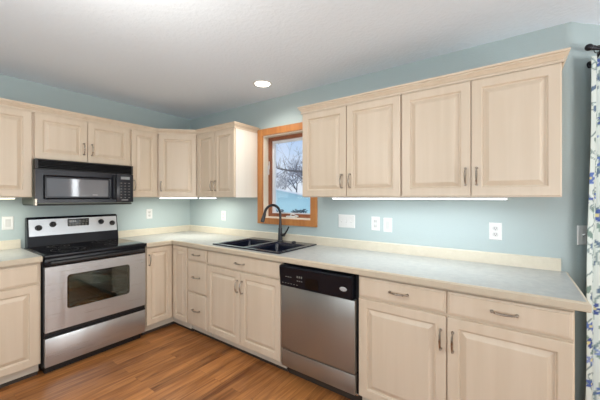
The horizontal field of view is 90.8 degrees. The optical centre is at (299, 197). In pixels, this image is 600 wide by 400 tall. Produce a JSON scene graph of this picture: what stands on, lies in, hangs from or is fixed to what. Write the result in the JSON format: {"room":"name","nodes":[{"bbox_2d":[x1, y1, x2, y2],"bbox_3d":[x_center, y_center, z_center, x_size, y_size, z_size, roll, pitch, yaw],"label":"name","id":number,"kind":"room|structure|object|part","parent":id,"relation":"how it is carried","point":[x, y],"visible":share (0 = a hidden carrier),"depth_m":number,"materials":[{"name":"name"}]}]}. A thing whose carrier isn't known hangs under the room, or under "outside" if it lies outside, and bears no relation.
{"room":"kitchen","nodes":[
{"label":"kitchen","id":0,"kind":"room"},
{"bbox_2d":[0,74,189,248],"bbox_3d":[-2.854,0.161,2.104,0.120,2.508,4.840,0,0,36],"label":"wall","id":1,"kind":"structure","parent":0,"point":[165,212],"depth_m":3.04,"materials":[{"name":"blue paint"}]},
{"bbox_2d":[2,216,13,229],"bbox_3d":[-2.480,0.219,2.513,0.009,0.114,0.072,0,0,36],"label":"light switch","id":2,"kind":"object","parent":1,"relation":"attached to","point":[7,221],"visible":1,"depth_m":2.51,"materials":[{"name":"white plastic"}]},
{"bbox_2d":[0,239,20,249],"bbox_3d":[-2.609,0.403,2.327,0.018,0.075,0.608,0,0,36],"label":"backsplash","id":3,"kind":"structure","parent":1,"relation":"attached to","point":[7,244],"depth_m":2.52,"materials":[{"name":"beige laminate"}]},
{"bbox_2d":[0,106,32,196],"bbox_3d":[-2.455,-0.352,2.238,0.367,0.702,0.603,0,0,36],"label":"upper cabinet","id":4,"kind":"object","parent":1,"relation":"attached to","point":[16,125],"visible":1,"depth_m":2.32,"materials":[{"name":"brown wood"}]},
{"bbox_2d":[0,197,15,198],"bbox_3d":[-2.402,0.007,2.145,0.050,0.014,0.493,0,0,36],"label":"light","id":5,"kind":"object","parent":4,"relation":"attached to","point":[0,197],"visible":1,"depth_m":2.29,"materials":[{"name":"white plastic"}]},
{"bbox_2d":[33,112,129,165],"bbox_3d":[-2.059,-0.508,2.790,0.367,0.390,0.752,0,0,36],"label":"upper cabinet","id":6,"kind":"object","parent":1,"relation":"attached to","point":[54,137],"visible":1,"depth_m":2.65,"materials":[{"name":"brown wood"}]},
{"bbox_3d":[-2.057,-0.505,2.559,0.020,0.373,0.368,0,0,36],"label":"door","id":7,"kind":"part","parent":6,"relation":"part of","materials":[{"name":"brown wood"}]},
{"bbox_2d":[22,158,132,205],"bbox_3d":[-2.038,-0.121,2.766,0.424,0.380,0.753,0,0,36],"label":"microwave","id":8,"kind":"object","parent":6,"relation":"attached to","point":[54,182],"visible":0.99,"depth_m":2.60,"materials":[{"name":"grey metal"}]},
{"bbox_3d":[-1.954,-0.090,2.610,0.044,0.273,0.592,0,0,36],"label":"door","id":9,"kind":"part","parent":8,"relation":"part of","materials":[{"name":"black plastic"}]},
{"bbox_3d":[-1.764,-0.095,2.810,0.030,0.230,0.026,0,0,36],"label":"handle","id":10,"kind":"part","parent":8,"relation":"part of","materials":[{"name":"black plastic"}]},
{"bbox_3d":[-1.734,-0.090,2.917,0.044,0.273,0.153,0,0,36],"label":"control panel","id":11,"kind":"part","parent":8,"relation":"part of","materials":[{"name":"black plastic"}]},
{"bbox_3d":[-1.840,-0.505,2.861,0.020,0.373,0.367,0,0,36],"label":"door","id":12,"kind":"part","parent":6,"relation":"part of","materials":[{"name":"brown wood"}]},
{"bbox_2d":[0,98,259,134],"bbox_3d":[-1.607,-0.720,2.795,2.440,0.058,0.732,0,0,-29],"label":"crown molding","id":13,"kind":"structure","parent":1,"relation":"attached to","point":[4,102],"depth_m":2.88,"materials":[{"name":"brown wood"}]},
{"bbox_2d":[130,129,157,196],"bbox_3d":[-1.754,-0.352,3.215,0.367,0.702,0.289,0,0,36],"label":"upper cabinet","id":14,"kind":"object","parent":1,"relation":"attached to","point":[143,145],"visible":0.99,"depth_m":3.12,"materials":[{"name":"brown wood"}]},
{"bbox_2d":[146,209,151,218],"bbox_3d":[-1.778,0.195,3.492,0.009,0.114,0.072,0,0,36],"label":"outlet","id":15,"kind":"object","parent":1,"relation":"attached to","point":[148,211],"visible":1,"depth_m":3.48,"materials":[{"name":"white plastic"}]},
{"bbox_2d":[0,324,350,399],"bbox_3d":[0.085,1.385,0.693,6.300,0.060,5.735,0,0,36],"label":"floor","id":16,"kind":"structure","parent":0,"point":[171,362],"depth_m":2.24,"materials":[{"name":"laminate"}]},
{"bbox_2d":[0,262,39,387],"bbox_3d":[-2.349,0.918,2.139,0.655,0.874,0.605,0,0,36],"label":"base cabinet","id":17,"kind":"object","parent":16,"relation":"on","point":[19,284],"visible":0.96,"depth_m":2.12,"materials":[{"name":"brown wood"}]},
{"bbox_3d":[-2.122,0.569,1.975,0.020,0.142,0.580,0,0,36],"label":"drawer","id":18,"kind":"part","parent":17,"relation":"part of","materials":[{"name":"brown wood"}]},
{"bbox_2d":[0,239,42,266],"bbox_3d":[-2.356,0.423,2.145,0.640,0.115,0.608,0,0,36],"label":"countertop","id":19,"kind":"structure","parent":17,"relation":"on","point":[11,252],"depth_m":2.24,"materials":[{"name":"laminate"}]},
{"bbox_2d":[24,214,146,373],"bbox_3d":[-1.937,0.766,2.696,0.670,1.178,0.764,0,0,36],"label":"range","id":20,"kind":"object","parent":16,"relation":"on","point":[92,279],"visible":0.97,"depth_m":2.58,"materials":[{"name":"silver metal"}]},
{"bbox_3d":[-2.303,0.271,2.611,0.035,0.052,0.052,0,0,36],"label":"knob","id":21,"kind":"part","parent":20,"relation":"part of","materials":[{"name":"black plastic"}]},
{"bbox_3d":[-2.247,0.247,2.695,0.035,0.052,0.052,0,0,36],"label":"knob","id":22,"kind":"part","parent":20,"relation":"part of","materials":[{"name":"black plastic"}]},
{"bbox_3d":[-2.151,0.270,2.853,0.026,0.146,0.700,0,0,36],"label":"control panel","id":23,"kind":"part","parent":20,"relation":"part of","materials":[{"name":"silver metal"}]},
{"bbox_2d":[24,238,146,258],"bbox_3d":[-1.913,0.447,2.679,0.567,0.030,0.764,0,0,36],"label":"cooktop","id":24,"kind":"object","parent":20,"relation":"in","point":[73,249],"depth_m":2.60,"materials":[{"name":"black glass"}]},
{"bbox_2d":[43,249,144,333],"bbox_3d":[-1.918,0.769,2.683,0.622,0.572,0.748,0,0,36],"label":"oven","id":25,"kind":"object","parent":20,"relation":"in","point":[81,291],"depth_m":2.53,"materials":[{"name":"silver metal"}]},
{"bbox_3d":[-1.712,0.495,2.535,0.032,0.064,0.752,0,0,36],"label":"trim","id":26,"kind":"part","parent":20,"relation":"part of","materials":[{"name":"black metal"}]},
{"bbox_3d":[-1.710,1.179,2.534,0.032,0.216,0.748,0,0,36],"label":"storage drawer","id":27,"kind":"part","parent":20,"relation":"part of","materials":[{"name":"silver metal"}]},
{"bbox_2d":[141,244,193,334],"bbox_3d":[-1.371,0.918,3.320,0.866,0.874,0.891,0,0,36],"label":"base cabinet","id":28,"kind":"object","parent":16,"relation":"on","point":[166,266],"visible":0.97,"depth_m":2.98,"materials":[{"name":"brown wood"}]},
{"bbox_3d":[-1.411,0.868,2.968,0.020,0.750,0.262,0,0,36],"label":"door","id":29,"kind":"part","parent":28,"relation":"part of","materials":[{"name":"brown wood"}]},
{"bbox_3d":[-1.216,0.868,3.009,0.238,0.750,0.020,0,0,36],"label":"door","id":30,"kind":"part","parent":28,"relation":"part of","materials":[{"name":"brown wood"}]},
{"bbox_2d":[118,225,591,312],"bbox_3d":[-0.201,0.423,2.479,3.752,0.115,0.897,0,0,36],"label":"countertop","id":31,"kind":"structure","parent":28,"relation":"on","point":[523,278],"depth_m":1.96,"materials":[{"name":"laminate"}]},
{"bbox_2d":[213,237,316,253],"bbox_3d":[-0.330,0.535,2.738,0.804,0.211,0.538,0,0,36],"label":"sink","id":32,"kind":"object","parent":31,"relation":"in","point":[274,246],"visible":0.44,"depth_m":2.79,"materials":[{"name":"black metal"}]},
{"bbox_3d":[-0.509,0.535,2.822,0.328,0.211,0.398,0,0,36],"label":"bowl","id":33,"kind":"part","parent":32,"relation":"part of","materials":[{"name":"black"}]},
{"bbox_3d":[-0.200,0.535,2.601,0.348,0.211,0.398,0,0,36],"label":"bowl","id":34,"kind":"part","parent":32,"relation":"part of","materials":[{"name":"black"}]},
{"bbox_2d":[260,204,288,240],"bbox_3d":[-0.252,0.246,2.850,0.279,0.366,0.126,0,0,-19],"label":"faucet","id":35,"kind":"object","parent":31,"relation":"on","point":[281,235],"visible":0.99,"depth_m":2.88,"materials":[{"name":"black metal"}]},
{"bbox_3d":[-0.260,0.181,2.846,0.210,0.236,0.032,0,0,-41],"label":"spout","id":36,"kind":"part","parent":35,"relation":"part of","materials":[{"name":"black metal"}]},
{"bbox_2d":[188,247,213,339],"bbox_3d":[-0.824,0.918,3.072,0.308,0.874,0.655,0,0,36],"label":"base cabinet","id":37,"kind":"object","parent":16,"relation":"on","point":[198,258],"visible":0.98,"depth_m":2.83,"materials":[{"name":"brown wood"}]},
{"bbox_3d":[-0.986,1.086,2.844,0.295,0.314,0.020,0,0,36],"label":"drawer","id":38,"kind":"part","parent":37,"relation":"part of","materials":[{"name":"brown wood"}]},
{"bbox_3d":[-0.986,0.770,2.844,0.295,0.299,0.020,0,0,36],"label":"drawer","id":39,"kind":"part","parent":37,"relation":"part of","materials":[{"name":"brown wood"}]},
{"bbox_3d":[-0.986,0.554,2.844,0.295,0.112,0.020,0,0,36],"label":"drawer","id":40,"kind":"part","parent":37,"relation":"part of","materials":[{"name":"brown wood"}]},
{"bbox_2d":[207,250,288,371],"bbox_3d":[-0.335,0.918,2.721,0.893,0.874,0.655,0,0,36],"label":"base cabinet","id":41,"kind":"object","parent":16,"relation":"on","point":[244,292],"visible":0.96,"depth_m":2.46,"materials":[{"name":"brown wood"}]},
{"bbox_3d":[-0.678,0.936,2.623,0.437,0.615,0.020,0,0,36],"label":"door","id":42,"kind":"part","parent":41,"relation":"part of","materials":[{"name":"brown wood"}]},
{"bbox_3d":[-0.499,0.558,2.494,0.879,0.120,0.020,0,0,36],"label":"drawer","id":43,"kind":"part","parent":41,"relation":"part of","materials":[{"name":"brown wood"}]},
{"bbox_3d":[-0.320,0.936,2.365,0.437,0.615,0.020,0,0,36],"label":"door","id":44,"kind":"part","parent":41,"relation":"part of","materials":[{"name":"brown wood"}]},
{"bbox_2d":[279,263,361,399],"bbox_3d":[0.276,0.924,2.273,0.610,0.862,0.635,0,0,36],"label":"dishwasher","id":45,"kind":"object","parent":16,"relation":"on","point":[320,307],"visible":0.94,"depth_m":2.00,"materials":[{"name":"silver metal"}]},
{"bbox_3d":[0.103,0.575,2.045,0.586,0.151,0.063,0,0,36],"label":"control panel","id":46,"kind":"part","parent":45,"relation":"part of","materials":[{"name":"black plastic"}]},
{"bbox_3d":[0.114,0.885,2.049,0.596,0.465,0.044,0,0,36],"label":"door","id":47,"kind":"part","parent":45,"relation":"part of","materials":[{"name":"silver metal"}]},
{"bbox_3d":[0.115,1.187,2.051,0.596,0.125,0.040,0,0,36],"label":"kick panel","id":48,"kind":"part","parent":45,"relation":"part of","materials":[{"name":"silver metal"}]},
{"bbox_3d":[0.165,1.303,2.119,0.610,0.104,0.015,0,0,36],"label":"toe panel","id":49,"kind":"part","parent":45,"relation":"part of","materials":[{"name":"black metal"}]},
{"bbox_2d":[359,275,574,399],"bbox_3d":[0.944,0.918,1.803,1.012,0.874,0.655,0,0,36],"label":"base cabinet","id":50,"kind":"object","parent":16,"relation":"on","point":[417,342],"visible":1,"depth_m":1.54,"materials":[{"name":"beige wood"}]},
{"bbox_3d":[0.560,0.556,1.698,0.116,0.016,0.037,0,0,36],"label":"handle","id":51,"kind":"part","parent":50,"relation":"part of","materials":[{"name":"grey metal"}]},
{"bbox_3d":[0.577,0.558,1.722,0.498,0.120,0.020,0,0,36],"label":"drawer","id":52,"kind":"part","parent":50,"relation":"part of","materials":[{"name":"brown wood"}]},
{"bbox_3d":[0.577,0.938,1.722,0.498,0.610,0.020,0,0,36],"label":"door","id":53,"kind":"part","parent":50,"relation":"part of","materials":[{"name":"brown wood"}]},
{"bbox_3d":[0.742,0.757,1.568,0.016,0.114,0.037,0,0,36],"label":"handle","id":54,"kind":"part","parent":50,"relation":"part of","materials":[{"name":"grey metal"}]},
{"bbox_3d":[0.789,0.757,1.534,0.016,0.114,0.037,0,0,36],"label":"handle","id":55,"kind":"part","parent":50,"relation":"part of","materials":[{"name":"grey metal"}]},
{"bbox_3d":[0.969,0.556,1.405,0.116,0.016,0.037,0,0,36],"label":"handle","id":56,"kind":"part","parent":50,"relation":"part of","materials":[{"name":"grey metal"}]},
{"bbox_3d":[0.986,0.558,1.428,0.494,0.120,0.020,0,0,36],"label":"drawer","id":57,"kind":"part","parent":50,"relation":"part of","materials":[{"name":"brown wood"}]},
{"bbox_3d":[0.986,0.938,1.428,0.494,0.610,0.020,0,0,36],"label":"door","id":58,"kind":"part","parent":50,"relation":"part of","materials":[{"name":"brown wood"}]},
{"bbox_2d":[0,0,599,119],"bbox_3d":[0.085,-1.063,0.693,6.300,0.060,5.735,0,0,36],"label":"ceiling","id":59,"kind":"structure","parent":0,"point":[187,59],"depth_m":1.95,"materials":[{"name":"white paint"}]},
{"bbox_2d":[253,80,271,87],"bbox_3d":[-0.341,-1.030,2.688,0.176,0.006,0.176,0,0,36],"label":"recessed light","id":60,"kind":"object","parent":59,"relation":"in","point":[259,83],"visible":1,"depth_m":2.67,"materials":[{"name":"white plastic"}]},
{"bbox_2d":[190,24,563,270],"bbox_3d":[0.094,0.161,2.905,3.735,2.508,0.140,0,0,36],"label":"wall","id":61,"kind":"structure","parent":0,"point":[531,226],"depth_m":2.22,"materials":[{"name":"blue paint"}]},
{"bbox_2d":[158,134,196,196],"bbox_3d":[-1.396,-0.352,3.504,0.610,0.702,0.621,0,0,36],"label":"upper cabinet","id":62,"kind":"object","parent":61,"relation":"attached to","point":[177,154],"visible":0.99,"depth_m":3.28,"materials":[{"name":"brown wood"}]},
{"bbox_2d":[159,197,197,198],"bbox_3d":[-1.363,0.007,3.325,0.403,0.014,0.050,0,0,-9],"label":"light","id":63,"kind":"object","parent":62,"relation":"attached to","point":[159,197],"visible":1,"depth_m":3.30,"materials":[{"name":"white plastic"}]},
{"bbox_2d":[160,198,196,198],"bbox_3d":[-1.363,0.011,3.324,0.391,0.007,0.044,0,0,-9],"label":"diffuser","id":64,"kind":"object","parent":63,"relation":"attached to","point":[160,198],"depth_m":3.30,"materials":[{"name":"white plastic"}]},
{"bbox_2d":[221,211,225,220],"bbox_3d":[-0.916,0.220,3.538,0.074,0.114,0.009,0,0,36],"label":"outlet","id":65,"kind":"object","parent":61,"relation":"attached to","point":[223,213],"visible":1,"depth_m":3.53,"materials":[{"name":"white plastic"}]},
{"bbox_2d":[197,128,256,196],"bbox_3d":[-0.820,-0.351,3.247,0.628,0.704,0.367,0,0,36],"label":"upper cabinet","id":66,"kind":"object","parent":61,"relation":"attached to","point":[226,159],"visible":1,"depth_m":3.09,"materials":[{"name":"brown wood"}]},
{"bbox_3d":[-1.025,-0.349,3.226,0.294,0.685,0.020,0,0,36],"label":"door","id":67,"kind":"part","parent":66,"relation":"part of","materials":[{"name":"brown wood"}]},
{"bbox_2d":[199,197,216,198],"bbox_3d":[-1.020,0.007,3.270,0.250,0.014,0.050,0,0,36],"label":"light","id":68,"kind":"object","parent":66,"relation":"attached to","point":[199,197],"visible":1,"depth_m":3.23,"materials":[{"name":"white plastic"}]},
{"bbox_3d":[-0.778,-0.349,3.049,0.306,0.685,0.020,0,0,36],"label":"door","id":69,"kind":"part","parent":66,"relation":"part of","materials":[{"name":"brown wood"}]},
{"bbox_3d":[-0.551,-0.351,3.087,0.004,0.704,0.312,0,0,36],"label":"panel","id":70,"kind":"part","parent":66,"relation":"part of","materials":[{"name":"beige wood"}]},
{"bbox_2d":[257,122,317,226],"bbox_3d":[-0.111,-0.223,3.032,0.754,1.004,0.143,0,0,36],"label":"window","id":71,"kind":"structure","parent":61,"relation":"in","point":[267,139],"depth_m":3.16,"materials":[{"name":"brown wood"}]},
{"bbox_3d":[-0.086,-0.219,3.066,0.614,0.872,0.059,0,0,36],"label":"sash","id":72,"kind":"part","parent":71,"relation":"part of","materials":[{"name":"brown wood"}]},
{"bbox_2d":[118,225,560,271],"bbox_3d":[-0.214,0.403,2.488,3.720,0.075,0.897,0,0,36],"label":"backsplash","id":73,"kind":"structure","parent":61,"relation":"attached to","point":[535,262],"depth_m":2.35,"materials":[{"name":"beige laminate"}]},
{"bbox_2d":[338,214,354,227],"bbox_3d":[0.404,0.209,2.584,0.160,0.114,0.020,0,0,36],"label":"light switch","id":74,"kind":"object","parent":61,"relation":"attached to","point":[345,221],"visible":1,"depth_m":2.59,"materials":[{"name":"white plastic"}]},
{"bbox_2d":[303,94,401,196],"bbox_3d":[0.433,-0.352,2.347,0.816,0.702,0.367,0,0,36],"label":"upper cabinet","id":75,"kind":"object","parent":61,"relation":"attached to","point":[352,150],"visible":1,"depth_m":2.19,"materials":[{"name":"brown wood"}]},
{"bbox_3d":[0.188,-0.349,2.355,0.402,0.685,0.020,0,0,36],"label":"door","id":76,"kind":"part","parent":75,"relation":"part of","materials":[{"name":"brown wood"}]},
{"bbox_3d":[0.519,-0.349,2.118,0.401,0.685,0.020,0,0,36],"label":"door","id":77,"kind":"part","parent":75,"relation":"part of","materials":[{"name":"brown wood"}]},
{"bbox_2d":[297,47,570,114],"bbox_3d":[0.768,-0.720,2.113,1.690,0.058,0.358,0,0,36],"label":"crown molding","id":78,"kind":"structure","parent":75,"relation":"attached to","point":[556,56],"depth_m":1.80,"materials":[{"name":"brown wood"}]},
{"bbox_2d":[371,216,379,230],"bbox_3d":[0.621,0.216,2.434,0.072,0.114,0.009,0,0,36],"label":"outlet","id":79,"kind":"object","parent":61,"relation":"attached to","point":[375,221],"visible":1,"depth_m":2.43,"materials":[{"name":"white plastic"}]},
{"bbox_2d":[383,218,391,231],"bbox_3d":[0.703,0.222,2.376,0.070,0.114,0.009,0,0,36],"label":"light switch","id":80,"kind":"object","parent":61,"relation":"attached to","point":[387,222],"visible":1,"depth_m":2.37,"materials":[{"name":"white plastic"}]},
{"bbox_2d":[402,62,561,196],"bbox_3d":[1.097,-0.352,1.871,0.816,0.702,0.367,0,0,36],"label":"upper cabinet","id":81,"kind":"object","parent":61,"relation":"attached to","point":[500,135],"visible":0.99,"depth_m":1.71,"materials":[{"name":"brown wood"}]},
{"bbox_2d":[332,197,507,199],"bbox_3d":[0.725,0.007,2.018,1.135,0.014,0.050,0,0,36],"label":"light","id":82,"kind":"object","parent":81,"relation":"attached to","point":[424,198],"visible":1,"depth_m":1.89,"materials":[{"name":"white plastic"}]},
{"bbox_2d":[333,198,506,199],"bbox_3d":[0.724,0.011,2.017,1.123,0.007,0.044,0,0,36],"label":"diffuser","id":83,"kind":"object","parent":82,"relation":"attached to","point":[333,198],"depth_m":1.87,"materials":[{"name":"white plastic"}]},
{"bbox_3d":[0.853,-0.349,1.878,0.402,0.685,0.020,0,0,36],"label":"door","id":84,"kind":"part","parent":81,"relation":"part of","materials":[{"name":"brown wood"}]},
{"bbox_3d":[0.978,-0.123,1.753,0.016,0.114,0.037,0,0,36],"label":"handle","id":85,"kind":"part","parent":81,"relation":"part of","materials":[{"name":"grey metal"}]},
{"bbox_3d":[1.025,-0.123,1.719,0.016,0.114,0.037,0,0,36],"label":"handle","id":86,"kind":"part","parent":81,"relation":"part of","materials":[{"name":"grey metal"}]},
{"bbox_3d":[1.183,-0.349,1.641,0.401,0.685,0.020,0,0,36],"label":"door","id":87,"kind":"part","parent":81,"relation":"part of","materials":[{"name":"brown wood"}]},
{"bbox_2d":[489,222,501,239],"bbox_3d":[1.290,0.225,1.954,0.072,0.114,0.009,0,0,36],"label":"outlet","id":88,"kind":"object","parent":61,"relation":"attached to","point":[495,229],"visible":1,"depth_m":1.95,"materials":[{"name":"white plastic"}]},
{"bbox_2d":[564,22,599,399],"bbox_3d":[2.387,0.161,1.945,1.671,2.508,0.145,0,0,-9],"label":"wall","id":89,"kind":"structure","parent":0,"point":[577,76],"depth_m":1.75,"materials":[{"name":"blue paint"}]},
{"bbox_2d":[577,225,586,244],"bbox_3d":[1.672,0.223,1.744,0.070,0.114,0.020,0,0,-9],"label":"light switch","id":90,"kind":"object","parent":89,"relation":"attached to","point":[581,229],"visible":0.95,"depth_m":1.75,"materials":[{"name":"white plastic"}]},
{"bbox_2d":[584,44,599,67],"bbox_3d":[2.360,-0.817,1.822,1.523,0.099,0.097,0,0,-10],"label":"curtain rod","id":91,"kind":"object","parent":89,"relation":"attached to","point":[588,47],"visible":0.93,"depth_m":1.67,"materials":[{"name":"black metal"}]},
{"bbox_2d":[586,56,599,399],"bbox_3d":[1.908,0.270,1.718,0.652,2.130,0.070,0,0,-9],"label":"curtain","id":92,"kind":"object","parent":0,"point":[593,230],"visible":0.98,"depth_m":1.66,"materials":[{"name":"fabric"}]},
{"label":"outside","id":93,"kind":"structure","parent":0,"visible":0},
{"bbox_3d":[3.768,0.471,28.372,60.000,3.278,45.000,0,0,36],"label":"snow","id":94,"kind":"object","parent":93,"visible":0},
{"bbox_2d":[276,168,296,189],"bbox_3d":[-1.548,-0.543,25.467,3.651,4.615,5.172,0,0,36],"label":"bare tree","id":95,"kind":"object","parent":94,"relation":"on","point":[280,183],"visible":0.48,"depth_m":25.32,"materials":[{"name":"grey plant"}]},
{"bbox_2d":[276,141,302,182],"bbox_3d":[0.919,-0.180,10.325,4.944,4.484,2.858,0,0,4],"label":"bare tree","id":96,"kind":"object","parent":94,"relation":"on","point":[278,166],"visible":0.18,"depth_m":11.08,"materials":[{"name":"grey plant"}]},
{"bbox_2d":[277,155,302,191],"bbox_3d":[-0.783,-1.698,32.487,3.524,5.916,4.179,0,0,-34],"label":"bare tree","id":97,"kind":"object","parent":94,"relation":"on","point":[283,155],"visible":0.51,"depth_m":31.76,"materials":[{"name":"grey plant"}]},
{"bbox_2d":[276,188,309,212],"bbox_3d":[-0.470,0.790,19.365,5.650,2.730,5.450,0,0,4],"label":"neighbor house","id":98,"kind":"structure","parent":94,"relation":"on","point":[286,200],"depth_m":16.88,"materials":[{"name":"teal"}]},
{"bbox_2d":[287,148,302,182],"bbox_3d":[0.578,-1.522,26.283,3.914,5.991,3.870,0,0,-17],"label":"bare tree","id":99,"kind":"object","parent":94,"relation":"on","point":[299,168],"visible":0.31,"depth_m":25.56,"materials":[{"name":"grey plant"}]},
{"bbox_2d":[291,209,307,212],"bbox_3d":[-0.070,1.278,12.764,1.174,1.554,1.098,0,0,36],"label":"shrub","id":100,"kind":"object","parent":94,"relation":"on","point":[296,210],"visible":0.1,"depth_m":12.71,"materials":[{"name":"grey plant"}]}
]}

